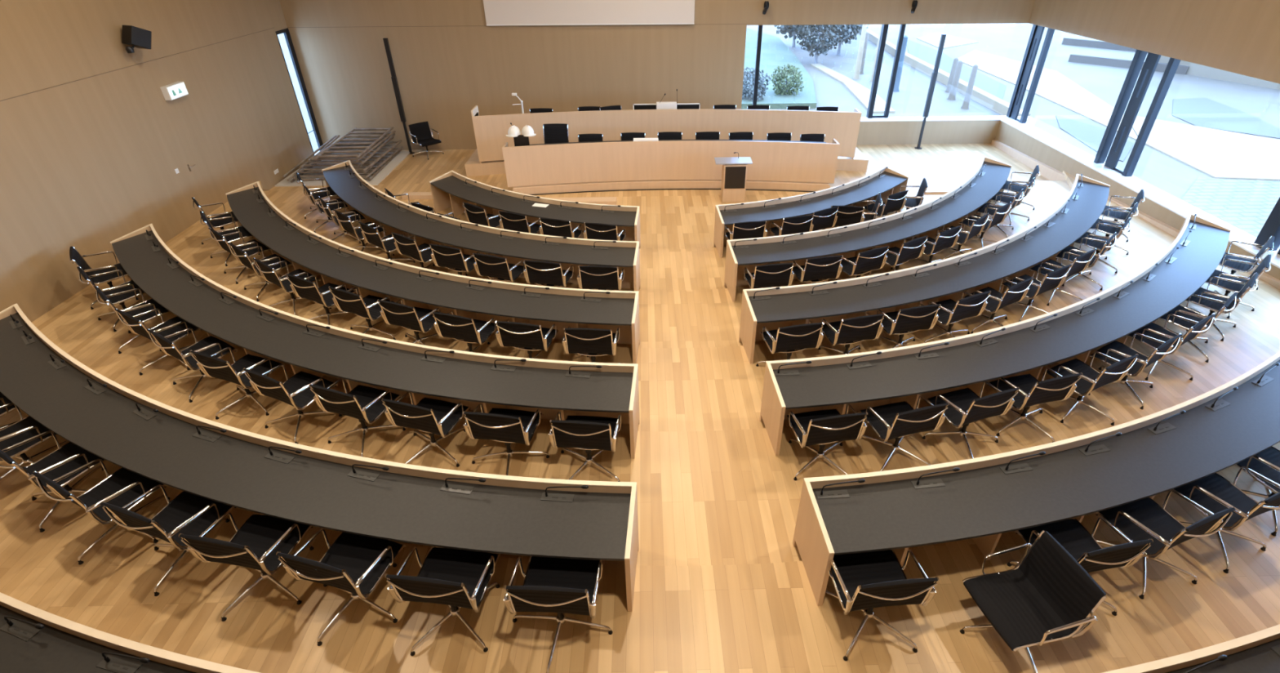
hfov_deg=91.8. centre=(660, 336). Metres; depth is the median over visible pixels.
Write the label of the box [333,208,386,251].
swivel chair
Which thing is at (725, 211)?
gooseneck microphone
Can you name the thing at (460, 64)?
wall
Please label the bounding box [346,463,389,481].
gooseneck microphone
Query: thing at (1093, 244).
swivel chair
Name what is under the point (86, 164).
wall
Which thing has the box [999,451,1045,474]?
gooseneck microphone
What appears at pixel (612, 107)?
swivel chair
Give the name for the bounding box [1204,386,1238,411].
gooseneck microphone
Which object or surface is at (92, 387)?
gooseneck microphone
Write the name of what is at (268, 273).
swivel chair
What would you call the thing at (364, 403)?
swivel chair
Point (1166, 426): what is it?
gooseneck microphone
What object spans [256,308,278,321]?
gooseneck microphone
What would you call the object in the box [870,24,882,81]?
post
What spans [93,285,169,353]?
swivel chair
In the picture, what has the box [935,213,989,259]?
swivel chair
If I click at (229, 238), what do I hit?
swivel chair
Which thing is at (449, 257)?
swivel chair
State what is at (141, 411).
gooseneck microphone
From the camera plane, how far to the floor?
7.04 m
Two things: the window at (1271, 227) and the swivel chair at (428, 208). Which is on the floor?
the swivel chair at (428, 208)
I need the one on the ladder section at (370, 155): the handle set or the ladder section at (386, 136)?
the ladder section at (386, 136)
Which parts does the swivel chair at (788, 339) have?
armrest, frame, seat, backrest, frame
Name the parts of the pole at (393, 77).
rod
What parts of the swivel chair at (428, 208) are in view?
backrest, seat, armrest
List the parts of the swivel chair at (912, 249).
armrest, frame, seat, backrest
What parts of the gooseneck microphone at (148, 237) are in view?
console plate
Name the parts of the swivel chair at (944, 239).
leg, armrest, seat, frame, backrest, armrest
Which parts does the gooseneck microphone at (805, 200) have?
console plate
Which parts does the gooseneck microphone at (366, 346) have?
console plate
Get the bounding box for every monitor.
[513,134,529,146]
[632,103,656,109]
[677,102,700,109]
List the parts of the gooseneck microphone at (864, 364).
console plate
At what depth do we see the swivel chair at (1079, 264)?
11.21 m
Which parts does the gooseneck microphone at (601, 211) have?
console plate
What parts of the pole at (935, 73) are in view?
rod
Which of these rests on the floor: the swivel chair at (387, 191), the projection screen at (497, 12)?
the swivel chair at (387, 191)
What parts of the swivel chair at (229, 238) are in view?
backrest, leg, armrest, armrest, frame, leg, seat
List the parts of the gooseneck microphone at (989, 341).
console plate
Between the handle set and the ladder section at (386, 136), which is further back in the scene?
the ladder section at (386, 136)
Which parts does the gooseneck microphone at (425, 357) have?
console plate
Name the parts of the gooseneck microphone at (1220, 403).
console plate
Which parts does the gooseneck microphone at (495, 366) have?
console plate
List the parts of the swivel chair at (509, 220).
backrest, frame, armrest, seat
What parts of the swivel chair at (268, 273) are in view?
backrest, armrest, frame, leg, leg, armrest, frame, seat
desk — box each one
[0,302,639,611]
[0,591,260,672]
[110,223,639,458]
[225,181,639,363]
[321,160,639,291]
[429,170,640,248]
[471,105,862,163]
[502,138,839,186]
[713,166,909,257]
[724,155,1011,301]
[738,173,1110,364]
[760,212,1231,454]
[792,351,1279,605]
[1102,623,1279,672]
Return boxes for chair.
[0,391,18,430]
[0,402,69,479]
[0,430,106,532]
[32,458,169,564]
[69,245,138,309]
[76,266,145,331]
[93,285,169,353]
[99,484,236,595]
[115,307,202,375]
[146,327,237,402]
[178,511,314,621]
[190,346,284,419]
[191,196,238,244]
[200,210,260,266]
[208,226,270,284]
[227,242,293,301]
[243,364,342,443]
[253,257,320,315]
[275,528,405,645]
[285,273,356,324]
[295,172,337,218]
[302,184,348,232]
[308,377,405,456]
[317,195,365,243]
[328,286,399,339]
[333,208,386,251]
[358,221,415,262]
[377,298,440,345]
[381,391,471,466]
[384,188,420,204]
[384,546,500,655]
[391,231,439,268]
[408,121,444,159]
[410,202,460,219]
[429,244,480,275]
[431,310,497,352]
[462,202,502,227]
[462,402,549,475]
[472,253,525,283]
[495,319,559,358]
[498,210,541,233]
[502,555,613,672]
[523,259,575,287]
[529,107,552,113]
[538,217,583,238]
[542,123,568,143]
[547,409,621,481]
[561,325,622,363]
[577,106,599,111]
[577,133,603,142]
[577,265,624,290]
[582,222,626,240]
[599,105,621,110]
[620,132,645,140]
[657,131,682,139]
[695,131,719,139]
[713,104,736,109]
[724,221,767,239]
[728,131,753,139]
[742,262,794,288]
[746,105,769,109]
[755,320,823,366]
[766,132,791,140]
[767,214,813,235]
[785,403,867,479]
[786,106,809,110]
[791,255,843,283]
[800,133,825,142]
[809,206,839,231]
[815,106,839,111]
[817,312,884,354]
[825,549,939,660]
[831,205,864,227]
[835,245,888,280]
[854,192,882,221]
[857,395,949,471]
[862,190,908,217]
[871,235,928,275]
[876,302,941,347]
[895,177,928,213]
[909,225,962,263]
[922,381,1019,457]
[924,290,991,342]
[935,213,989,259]
[958,201,1011,247]
[960,529,1106,672]
[962,276,1034,333]
[976,188,1023,237]
[986,367,1082,442]
[990,177,1035,225]
[1000,164,1039,209]
[1001,263,1071,321]
[1006,515,1153,615]
[1028,248,1097,305]
[1042,351,1138,425]
[1055,232,1117,289]
[1073,217,1131,273]
[1088,332,1182,408]
[1090,202,1137,254]
[1092,189,1144,241]
[1094,488,1235,599]
[1125,313,1215,380]
[1156,291,1238,362]
[1173,466,1279,573]
[1185,272,1258,341]
[1204,253,1271,318]
[1218,235,1275,289]
[1235,445,1279,535]
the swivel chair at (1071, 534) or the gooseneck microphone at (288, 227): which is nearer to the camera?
the swivel chair at (1071, 534)
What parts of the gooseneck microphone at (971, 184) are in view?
console plate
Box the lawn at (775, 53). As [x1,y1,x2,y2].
[741,28,816,109]
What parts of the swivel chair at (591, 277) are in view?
frame, frame, armrest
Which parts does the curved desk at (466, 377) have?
panel, panel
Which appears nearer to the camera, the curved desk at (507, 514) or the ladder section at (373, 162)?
the curved desk at (507, 514)
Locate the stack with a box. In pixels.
[633,137,658,141]
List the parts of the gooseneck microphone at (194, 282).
console plate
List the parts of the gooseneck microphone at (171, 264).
console plate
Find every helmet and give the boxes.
[506,124,520,137]
[521,124,536,136]
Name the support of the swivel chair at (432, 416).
on the floor
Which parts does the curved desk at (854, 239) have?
panel, panel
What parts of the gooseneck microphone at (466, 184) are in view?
console plate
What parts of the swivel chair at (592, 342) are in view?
frame, backrest, frame, armrest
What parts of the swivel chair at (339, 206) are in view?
backrest, armrest, leg, armrest, frame, seat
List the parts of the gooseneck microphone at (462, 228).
console plate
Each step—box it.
[401,191,432,199]
[547,196,617,204]
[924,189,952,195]
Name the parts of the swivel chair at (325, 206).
backrest, armrest, leg, armrest, frame, seat, leg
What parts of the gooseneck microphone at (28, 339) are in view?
console plate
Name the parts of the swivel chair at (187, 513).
backrest, armrest, frame, leg, leg, frame, armrest, seat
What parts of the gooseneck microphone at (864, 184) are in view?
console plate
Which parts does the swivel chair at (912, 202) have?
armrest, seat, armrest, frame, backrest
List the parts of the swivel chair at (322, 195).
backrest, leg, armrest, armrest, frame, seat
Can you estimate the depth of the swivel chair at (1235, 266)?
11.20 m
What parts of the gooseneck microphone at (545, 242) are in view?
console plate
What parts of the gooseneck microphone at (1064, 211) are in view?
console plate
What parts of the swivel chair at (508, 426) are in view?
armrest, frame, leg, backrest, leg, seat, leg, frame, armrest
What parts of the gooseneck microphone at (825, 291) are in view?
console plate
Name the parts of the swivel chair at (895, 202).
armrest, frame, seat, backrest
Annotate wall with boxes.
[0,0,319,322]
[279,0,1036,150]
[858,28,1031,116]
[995,0,1279,279]
[1062,37,1148,53]
[1068,53,1188,74]
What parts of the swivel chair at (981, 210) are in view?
seat, frame, armrest, leg, leg, armrest, backrest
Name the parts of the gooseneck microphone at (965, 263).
console plate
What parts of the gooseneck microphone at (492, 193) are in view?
console plate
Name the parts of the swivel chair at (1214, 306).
leg, seat, frame, leg, armrest, leg, armrest, frame, backrest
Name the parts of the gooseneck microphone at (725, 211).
console plate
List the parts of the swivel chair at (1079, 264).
seat, leg, frame, armrest, leg, frame, armrest, backrest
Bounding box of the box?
[656,101,676,109]
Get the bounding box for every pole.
[382,37,414,154]
[914,34,946,149]
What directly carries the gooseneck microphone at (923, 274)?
on the curved desk at (788, 305)
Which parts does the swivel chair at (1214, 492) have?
leg, seat, armrest, frame, leg, leg, frame, backrest, armrest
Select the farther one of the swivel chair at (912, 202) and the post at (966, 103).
the post at (966, 103)
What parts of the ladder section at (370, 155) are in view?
rail, rail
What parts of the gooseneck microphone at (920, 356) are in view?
console plate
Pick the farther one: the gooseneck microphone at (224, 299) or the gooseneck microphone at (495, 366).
the gooseneck microphone at (224, 299)
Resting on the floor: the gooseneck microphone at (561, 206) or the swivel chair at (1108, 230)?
the swivel chair at (1108, 230)
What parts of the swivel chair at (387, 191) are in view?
backrest, armrest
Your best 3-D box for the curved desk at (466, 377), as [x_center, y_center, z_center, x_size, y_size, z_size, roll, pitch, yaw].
[-5.363,0.006,9.545,11.026,0.998,1.909,15,36,22]
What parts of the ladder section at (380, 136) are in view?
rail, rail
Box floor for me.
[0,143,1279,672]
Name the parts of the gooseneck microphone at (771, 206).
console plate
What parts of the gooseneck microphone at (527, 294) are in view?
console plate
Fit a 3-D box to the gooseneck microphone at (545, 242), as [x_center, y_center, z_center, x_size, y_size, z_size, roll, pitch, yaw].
[-2.038,-1.849,11.930,0.476,0.158,0.100,7,34,10]
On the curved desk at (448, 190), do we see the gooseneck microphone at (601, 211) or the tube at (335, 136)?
the gooseneck microphone at (601, 211)
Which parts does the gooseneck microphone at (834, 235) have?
console plate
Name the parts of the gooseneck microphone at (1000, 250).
console plate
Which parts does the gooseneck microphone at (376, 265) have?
console plate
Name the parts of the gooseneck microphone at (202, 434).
console plate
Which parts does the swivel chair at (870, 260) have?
armrest, frame, seat, backrest, frame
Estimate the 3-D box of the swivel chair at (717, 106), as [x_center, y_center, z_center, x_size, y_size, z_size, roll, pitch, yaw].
[1.964,-6.471,18.854,0.798,0.981,0.784,-1,33,-1]
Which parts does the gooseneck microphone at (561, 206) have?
console plate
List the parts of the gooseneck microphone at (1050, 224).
console plate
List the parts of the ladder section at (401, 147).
rail, rail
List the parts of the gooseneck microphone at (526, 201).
console plate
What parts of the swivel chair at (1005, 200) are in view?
seat, frame, armrest, armrest, leg, backrest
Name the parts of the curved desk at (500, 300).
panel, panel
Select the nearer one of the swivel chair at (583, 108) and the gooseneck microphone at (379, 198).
the gooseneck microphone at (379, 198)
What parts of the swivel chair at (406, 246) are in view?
backrest, frame, seat, armrest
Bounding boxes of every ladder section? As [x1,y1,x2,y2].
[290,149,401,182]
[293,146,402,179]
[295,142,395,174]
[299,139,401,172]
[300,137,394,168]
[307,130,395,161]
[308,133,395,165]
[314,126,393,159]
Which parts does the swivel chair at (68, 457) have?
backrest, armrest, frame, leg, leg, frame, armrest, seat, leg, leg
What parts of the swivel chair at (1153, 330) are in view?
leg, seat, frame, armrest, leg, frame, armrest, backrest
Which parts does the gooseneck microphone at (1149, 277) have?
console plate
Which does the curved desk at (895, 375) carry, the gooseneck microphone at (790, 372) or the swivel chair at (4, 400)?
the gooseneck microphone at (790, 372)
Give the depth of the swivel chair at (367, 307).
10.08 m
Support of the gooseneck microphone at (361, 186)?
on the curved desk at (575, 251)
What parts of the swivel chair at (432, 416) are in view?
armrest, frame, backrest, leg, leg, seat, leg, armrest, frame, leg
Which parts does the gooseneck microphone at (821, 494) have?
console plate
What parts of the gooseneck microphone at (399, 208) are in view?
console plate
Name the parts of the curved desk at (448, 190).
panel, panel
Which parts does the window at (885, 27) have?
casement frame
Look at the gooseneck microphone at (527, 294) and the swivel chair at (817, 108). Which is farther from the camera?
the swivel chair at (817, 108)
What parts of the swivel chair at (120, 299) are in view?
backrest, leg, armrest, frame, leg, armrest, seat, leg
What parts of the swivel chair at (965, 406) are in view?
leg, frame, armrest, seat, leg, leg, backrest, frame, armrest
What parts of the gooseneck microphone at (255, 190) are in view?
console plate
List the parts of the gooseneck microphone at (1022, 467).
console plate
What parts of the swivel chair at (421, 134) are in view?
frame, backrest, seat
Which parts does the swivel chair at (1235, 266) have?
seat, armrest, frame, armrest, frame, backrest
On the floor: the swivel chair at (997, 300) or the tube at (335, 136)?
the swivel chair at (997, 300)
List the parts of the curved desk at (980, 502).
panel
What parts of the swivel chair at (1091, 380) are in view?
leg, seat, frame, armrest, leg, armrest, frame, backrest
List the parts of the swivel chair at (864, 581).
armrest, leg, frame, leg, seat, backrest, leg, frame, armrest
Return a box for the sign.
[160,81,188,100]
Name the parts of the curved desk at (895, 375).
panel, panel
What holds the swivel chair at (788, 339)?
on the floor
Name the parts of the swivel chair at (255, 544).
armrest, frame, backrest, leg, seat, frame, armrest, leg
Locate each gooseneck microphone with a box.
[0,615,44,640]
[8,314,22,328]
[21,328,35,344]
[47,353,66,369]
[84,377,106,395]
[96,651,150,672]
[132,402,158,420]
[144,229,153,240]
[151,240,160,251]
[166,257,178,269]
[188,274,204,286]
[191,425,226,442]
[217,292,236,304]
[252,185,258,194]
[256,194,264,203]
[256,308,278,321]
[263,446,302,463]
[266,207,275,217]
[283,221,296,231]
[302,324,330,337]
[306,234,321,244]
[335,247,354,257]
[343,163,349,170]
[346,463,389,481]
[348,169,355,177]
[358,181,368,189]
[358,337,386,351]
[373,259,392,270]
[374,192,385,200]
[395,203,409,212]
[416,270,439,281]
[420,350,454,362]
[423,213,441,222]
[440,477,485,494]
[457,222,478,231]
[462,179,476,186]
[466,280,491,290]
[488,187,505,195]
[490,358,526,371]
[497,231,519,239]
[520,287,549,297]
[521,195,539,203]
[540,484,588,502]
[542,236,566,245]
[558,201,578,208]
[564,364,601,377]
[580,291,610,302]
[591,240,616,249]
[599,204,620,213]
[722,203,743,212]
[732,238,756,248]
[750,286,779,300]
[761,197,781,208]
[773,360,811,375]
[780,232,803,244]
[797,191,815,202]
[808,281,837,295]
[815,478,865,498]
[824,226,847,238]
[829,183,844,195]
[846,351,881,368]
[855,176,870,186]
[862,272,888,288]
[864,217,885,230]
[876,166,888,177]
[899,208,916,220]
[911,263,937,278]
[911,466,959,488]
[914,342,949,359]
[928,196,942,209]
[951,186,961,199]
[954,252,977,266]
[967,175,977,187]
[975,327,1005,346]
[978,164,986,176]
[991,239,1008,254]
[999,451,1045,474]
[1020,226,1036,240]
[1029,313,1057,332]
[1043,213,1057,227]
[1061,199,1070,213]
[1071,186,1079,199]
[1075,297,1100,315]
[1077,173,1083,186]
[1078,431,1121,455]
[1113,280,1133,298]
[1142,262,1158,281]
[1147,409,1186,434]
[1164,246,1179,263]
[1179,230,1191,246]
[1184,653,1227,672]
[1188,213,1196,229]
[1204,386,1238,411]
[1252,362,1279,386]
[1270,644,1279,656]
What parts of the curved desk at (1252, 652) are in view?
panel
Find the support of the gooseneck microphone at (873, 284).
on the curved desk at (788, 305)
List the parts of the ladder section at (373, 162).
rail, rail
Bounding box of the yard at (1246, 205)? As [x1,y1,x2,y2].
[1181,177,1279,248]
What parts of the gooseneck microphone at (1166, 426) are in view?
console plate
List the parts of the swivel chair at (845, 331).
armrest, leg, frame, seat, leg, backrest, frame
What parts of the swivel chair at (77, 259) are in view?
backrest, frame, armrest, frame, armrest, seat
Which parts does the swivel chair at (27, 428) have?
armrest, leg, frame, armrest, seat, frame, leg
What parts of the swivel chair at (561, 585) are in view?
armrest, frame, leg, backrest, leg, seat, leg, frame, armrest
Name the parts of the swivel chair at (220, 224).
backrest, armrest, frame, armrest, seat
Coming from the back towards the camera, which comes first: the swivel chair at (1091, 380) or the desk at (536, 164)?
the desk at (536, 164)
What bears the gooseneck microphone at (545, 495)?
on the curved desk at (507, 514)
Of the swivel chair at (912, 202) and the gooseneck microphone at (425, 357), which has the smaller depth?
the gooseneck microphone at (425, 357)
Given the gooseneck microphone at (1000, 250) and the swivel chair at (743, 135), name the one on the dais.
the swivel chair at (743, 135)
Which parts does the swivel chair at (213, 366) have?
backrest, armrest, frame, leg, leg, armrest, frame, seat, leg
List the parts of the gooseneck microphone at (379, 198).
console plate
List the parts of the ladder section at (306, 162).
rail, rail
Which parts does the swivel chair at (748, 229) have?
seat, armrest, frame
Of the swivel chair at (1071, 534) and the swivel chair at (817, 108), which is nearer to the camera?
the swivel chair at (1071, 534)
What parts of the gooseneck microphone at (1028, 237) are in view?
console plate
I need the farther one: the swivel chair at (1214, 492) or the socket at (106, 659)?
the swivel chair at (1214, 492)
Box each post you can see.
[853,24,866,79]
[859,31,868,74]
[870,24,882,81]
[893,35,907,92]
[945,57,958,92]
[946,60,963,100]
[960,64,977,109]
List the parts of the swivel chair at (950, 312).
leg, armrest, leg, seat, frame, leg, backrest, frame, armrest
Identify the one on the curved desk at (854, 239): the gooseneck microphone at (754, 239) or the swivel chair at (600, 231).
the gooseneck microphone at (754, 239)
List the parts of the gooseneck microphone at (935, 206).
console plate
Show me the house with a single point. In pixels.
(1195, 69)
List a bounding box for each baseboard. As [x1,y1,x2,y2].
[528,188,815,195]
[991,139,1279,289]
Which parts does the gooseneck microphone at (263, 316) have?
console plate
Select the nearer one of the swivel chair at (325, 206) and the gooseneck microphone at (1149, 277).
the gooseneck microphone at (1149, 277)
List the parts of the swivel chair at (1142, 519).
leg, seat, frame, armrest, leg, leg, frame, armrest, backrest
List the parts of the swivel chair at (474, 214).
backrest, frame, armrest, seat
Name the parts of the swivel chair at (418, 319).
armrest, frame, backrest, leg, frame, seat, armrest, leg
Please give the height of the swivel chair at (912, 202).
0.981 m
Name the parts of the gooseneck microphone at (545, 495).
console plate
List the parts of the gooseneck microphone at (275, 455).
console plate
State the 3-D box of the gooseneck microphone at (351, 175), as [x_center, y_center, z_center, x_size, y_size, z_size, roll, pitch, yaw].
[-7.604,-3.997,15.240,0.100,0.158,0.476,-21,39,-29]
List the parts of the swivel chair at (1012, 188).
seat, frame, armrest, armrest, leg, backrest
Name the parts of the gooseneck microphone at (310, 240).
console plate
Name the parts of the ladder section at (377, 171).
rail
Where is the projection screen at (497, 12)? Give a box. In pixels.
[483,0,694,26]
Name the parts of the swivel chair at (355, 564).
armrest, frame, backrest, leg, seat, armrest, frame, leg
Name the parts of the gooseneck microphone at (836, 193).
console plate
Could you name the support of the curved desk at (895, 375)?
on the floor
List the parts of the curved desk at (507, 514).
panel, panel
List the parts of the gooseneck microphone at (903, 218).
console plate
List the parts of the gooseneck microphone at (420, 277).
console plate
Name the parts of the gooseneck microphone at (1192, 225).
console plate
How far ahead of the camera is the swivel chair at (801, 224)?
13.03 m
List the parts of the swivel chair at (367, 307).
armrest, frame, backrest, leg, leg, armrest, seat, frame, leg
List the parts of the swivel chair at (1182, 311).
seat, frame, armrest, leg, leg, armrest, backrest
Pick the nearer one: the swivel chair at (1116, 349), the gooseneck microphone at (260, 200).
the swivel chair at (1116, 349)
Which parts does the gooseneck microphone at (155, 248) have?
console plate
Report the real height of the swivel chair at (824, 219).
0.981 m
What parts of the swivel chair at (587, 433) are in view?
armrest, frame, leg, leg, backrest, seat, leg, leg, frame, armrest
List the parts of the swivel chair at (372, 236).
backrest, armrest, frame, seat, armrest, leg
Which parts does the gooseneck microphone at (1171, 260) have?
console plate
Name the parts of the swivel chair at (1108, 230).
seat, armrest, frame, armrest, leg, backrest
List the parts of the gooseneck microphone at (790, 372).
console plate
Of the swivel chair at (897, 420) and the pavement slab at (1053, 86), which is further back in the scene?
the pavement slab at (1053, 86)
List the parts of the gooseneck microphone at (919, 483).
console plate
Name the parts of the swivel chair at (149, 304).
backrest, armrest, leg, armrest, frame, seat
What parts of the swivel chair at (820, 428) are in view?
armrest, frame, leg, leg, seat, leg, leg, backrest, frame, armrest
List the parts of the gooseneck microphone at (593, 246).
console plate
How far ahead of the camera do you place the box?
18.25 m
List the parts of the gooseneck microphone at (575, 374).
console plate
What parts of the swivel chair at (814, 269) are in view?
armrest, frame, seat, frame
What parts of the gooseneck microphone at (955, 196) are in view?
console plate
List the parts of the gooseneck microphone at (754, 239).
console plate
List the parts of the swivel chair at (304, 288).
armrest, backrest, frame, leg, leg, seat, armrest, frame, leg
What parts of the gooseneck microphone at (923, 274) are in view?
console plate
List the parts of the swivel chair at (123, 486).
backrest, armrest, frame, leg, armrest, frame, seat, leg, leg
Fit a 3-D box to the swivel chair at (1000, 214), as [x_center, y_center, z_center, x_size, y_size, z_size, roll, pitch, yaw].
[7.043,-2.456,13.450,0.815,0.981,0.842,-26,41,-33]
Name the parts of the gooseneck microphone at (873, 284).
console plate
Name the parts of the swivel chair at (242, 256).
backrest, armrest, frame, leg, leg, armrest, frame, seat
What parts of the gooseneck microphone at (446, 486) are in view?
console plate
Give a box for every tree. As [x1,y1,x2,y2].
[742,66,771,101]
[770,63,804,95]
[773,24,817,47]
[794,24,846,63]
[814,24,869,55]
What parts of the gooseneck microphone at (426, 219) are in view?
console plate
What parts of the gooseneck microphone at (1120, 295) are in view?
console plate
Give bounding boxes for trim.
[0,27,273,101]
[287,23,746,27]
[860,115,999,121]
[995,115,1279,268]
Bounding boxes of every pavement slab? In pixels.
[810,63,895,113]
[906,40,1005,99]
[916,32,978,48]
[957,49,1137,140]
[1055,115,1133,161]
[1132,115,1279,180]
[1172,97,1279,138]
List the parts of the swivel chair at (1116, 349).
seat, frame, armrest, leg, leg, frame, armrest, backrest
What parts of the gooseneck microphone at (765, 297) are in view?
console plate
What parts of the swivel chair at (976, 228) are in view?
leg, seat, frame, armrest, armrest, backrest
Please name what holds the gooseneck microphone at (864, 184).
on the curved desk at (851, 194)
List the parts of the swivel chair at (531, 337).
frame, backrest, leg, seat, frame, armrest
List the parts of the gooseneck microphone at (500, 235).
console plate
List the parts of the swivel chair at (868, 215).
armrest, seat, armrest, backrest, frame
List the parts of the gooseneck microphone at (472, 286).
console plate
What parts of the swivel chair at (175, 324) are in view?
backrest, armrest, frame, leg, armrest, frame, seat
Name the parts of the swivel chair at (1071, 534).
leg, armrest, frame, seat, leg, frame, backrest, armrest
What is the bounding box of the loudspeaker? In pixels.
[121,25,151,53]
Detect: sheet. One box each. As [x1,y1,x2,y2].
[274,151,409,186]
[532,203,549,207]
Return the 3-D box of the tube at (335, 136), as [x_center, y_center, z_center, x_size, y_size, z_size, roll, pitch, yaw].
[-10.519,-5.450,18.649,0.060,0.509,2.581,6,34,10]
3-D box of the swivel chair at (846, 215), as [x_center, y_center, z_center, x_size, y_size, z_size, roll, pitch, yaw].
[4.088,-2.555,13.840,0.887,0.981,0.942,13,36,20]
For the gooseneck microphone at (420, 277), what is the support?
on the curved desk at (500, 300)
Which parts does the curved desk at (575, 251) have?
panel, panel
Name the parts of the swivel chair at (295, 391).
backrest, armrest, frame, leg, leg, armrest, frame, seat, leg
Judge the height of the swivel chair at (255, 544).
0.981 m
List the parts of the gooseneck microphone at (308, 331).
console plate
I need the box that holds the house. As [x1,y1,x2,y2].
[1158,55,1279,89]
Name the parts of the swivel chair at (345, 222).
backrest, armrest, armrest, frame, seat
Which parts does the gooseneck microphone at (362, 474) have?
console plate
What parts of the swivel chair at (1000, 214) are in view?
seat, frame, armrest, leg, armrest, backrest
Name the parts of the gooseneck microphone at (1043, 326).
console plate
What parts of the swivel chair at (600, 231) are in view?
frame, seat, armrest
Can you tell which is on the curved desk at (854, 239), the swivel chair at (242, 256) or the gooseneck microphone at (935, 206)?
the gooseneck microphone at (935, 206)
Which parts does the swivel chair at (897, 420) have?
leg, frame, armrest, seat, leg, leg, backrest, frame, armrest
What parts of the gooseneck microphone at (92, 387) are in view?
console plate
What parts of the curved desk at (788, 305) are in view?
panel, panel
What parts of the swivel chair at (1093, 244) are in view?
seat, frame, armrest, leg, armrest, backrest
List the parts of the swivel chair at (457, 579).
armrest, frame, backrest, leg, seat, leg, leg, frame, armrest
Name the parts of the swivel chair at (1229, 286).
seat, frame, armrest, armrest, frame, leg, backrest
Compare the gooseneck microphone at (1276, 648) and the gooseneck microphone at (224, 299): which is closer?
the gooseneck microphone at (1276, 648)
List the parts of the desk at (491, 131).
panel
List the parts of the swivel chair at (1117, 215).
seat, armrest, frame, armrest, backrest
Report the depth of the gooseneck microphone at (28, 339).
8.56 m
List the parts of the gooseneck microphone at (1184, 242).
console plate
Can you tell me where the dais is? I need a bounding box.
[464,147,868,194]
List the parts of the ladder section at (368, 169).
rail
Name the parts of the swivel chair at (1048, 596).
leg, frame, armrest, seat, leg, frame, backrest, armrest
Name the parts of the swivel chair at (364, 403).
armrest, frame, backrest, leg, leg, seat, armrest, frame, leg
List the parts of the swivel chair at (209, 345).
backrest, armrest, frame, leg, leg, armrest, frame, seat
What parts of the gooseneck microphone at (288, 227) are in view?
console plate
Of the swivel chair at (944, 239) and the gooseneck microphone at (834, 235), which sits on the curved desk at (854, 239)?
the gooseneck microphone at (834, 235)
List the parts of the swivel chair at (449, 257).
frame, backrest, seat, frame, armrest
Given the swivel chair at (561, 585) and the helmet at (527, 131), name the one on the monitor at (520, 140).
the helmet at (527, 131)
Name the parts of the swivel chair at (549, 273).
frame, backrest, seat, frame, armrest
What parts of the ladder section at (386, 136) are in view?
rail, rail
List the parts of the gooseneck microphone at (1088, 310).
console plate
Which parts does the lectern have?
inset panel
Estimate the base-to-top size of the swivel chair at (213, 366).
0.981 m
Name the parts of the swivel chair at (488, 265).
frame, backrest, seat, frame, armrest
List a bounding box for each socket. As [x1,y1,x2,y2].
[6,620,13,625]
[103,656,110,662]
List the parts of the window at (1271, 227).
vent panel, vent panel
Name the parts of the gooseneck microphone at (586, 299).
console plate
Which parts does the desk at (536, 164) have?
panel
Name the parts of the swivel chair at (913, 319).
armrest, leg, frame, seat, leg, backrest, frame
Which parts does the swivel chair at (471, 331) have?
frame, backrest, seat, leg, frame, armrest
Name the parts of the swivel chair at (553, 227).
backrest, frame, armrest, seat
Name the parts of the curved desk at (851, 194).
panel, panel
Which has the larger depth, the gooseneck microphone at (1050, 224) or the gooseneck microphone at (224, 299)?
the gooseneck microphone at (1050, 224)
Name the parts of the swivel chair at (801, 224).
seat, frame, armrest, backrest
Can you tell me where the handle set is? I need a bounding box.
[186,164,195,171]
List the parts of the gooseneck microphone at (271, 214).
console plate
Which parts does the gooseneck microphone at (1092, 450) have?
console plate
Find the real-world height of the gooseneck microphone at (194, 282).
0.158 m
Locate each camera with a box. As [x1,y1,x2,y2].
[511,93,524,113]
[762,0,768,14]
[911,0,917,13]
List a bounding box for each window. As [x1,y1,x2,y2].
[275,27,324,155]
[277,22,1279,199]
[752,24,906,118]
[1006,24,1279,254]
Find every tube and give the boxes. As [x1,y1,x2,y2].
[282,135,337,177]
[287,134,340,181]
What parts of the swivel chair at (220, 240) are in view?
backrest, armrest, frame, leg, leg, armrest, frame, seat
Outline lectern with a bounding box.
[714,151,752,201]
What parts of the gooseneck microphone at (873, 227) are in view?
console plate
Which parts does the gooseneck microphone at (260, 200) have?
console plate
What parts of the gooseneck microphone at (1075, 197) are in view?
console plate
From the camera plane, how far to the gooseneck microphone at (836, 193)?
14.55 m
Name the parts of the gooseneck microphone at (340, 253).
console plate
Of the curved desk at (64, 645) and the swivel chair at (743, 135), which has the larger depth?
the swivel chair at (743, 135)
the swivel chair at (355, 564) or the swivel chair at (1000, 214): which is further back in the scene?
the swivel chair at (1000, 214)
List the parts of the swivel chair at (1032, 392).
leg, armrest, frame, seat, leg, leg, leg, backrest, frame, armrest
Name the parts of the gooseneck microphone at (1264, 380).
console plate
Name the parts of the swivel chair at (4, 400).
armrest, seat, frame, leg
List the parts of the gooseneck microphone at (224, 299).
console plate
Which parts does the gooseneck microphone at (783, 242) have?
console plate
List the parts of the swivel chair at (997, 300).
leg, frame, seat, armrest, leg, leg, frame, armrest, backrest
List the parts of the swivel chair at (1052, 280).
leg, seat, leg, frame, armrest, leg, frame, armrest, backrest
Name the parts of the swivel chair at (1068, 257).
leg, seat, frame, armrest, leg, frame, armrest, backrest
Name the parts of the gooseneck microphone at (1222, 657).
console plate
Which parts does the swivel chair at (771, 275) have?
armrest, frame, seat, frame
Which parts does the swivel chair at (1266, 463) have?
leg, frame, seat, armrest, leg, leg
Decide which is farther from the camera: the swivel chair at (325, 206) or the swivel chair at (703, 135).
the swivel chair at (703, 135)

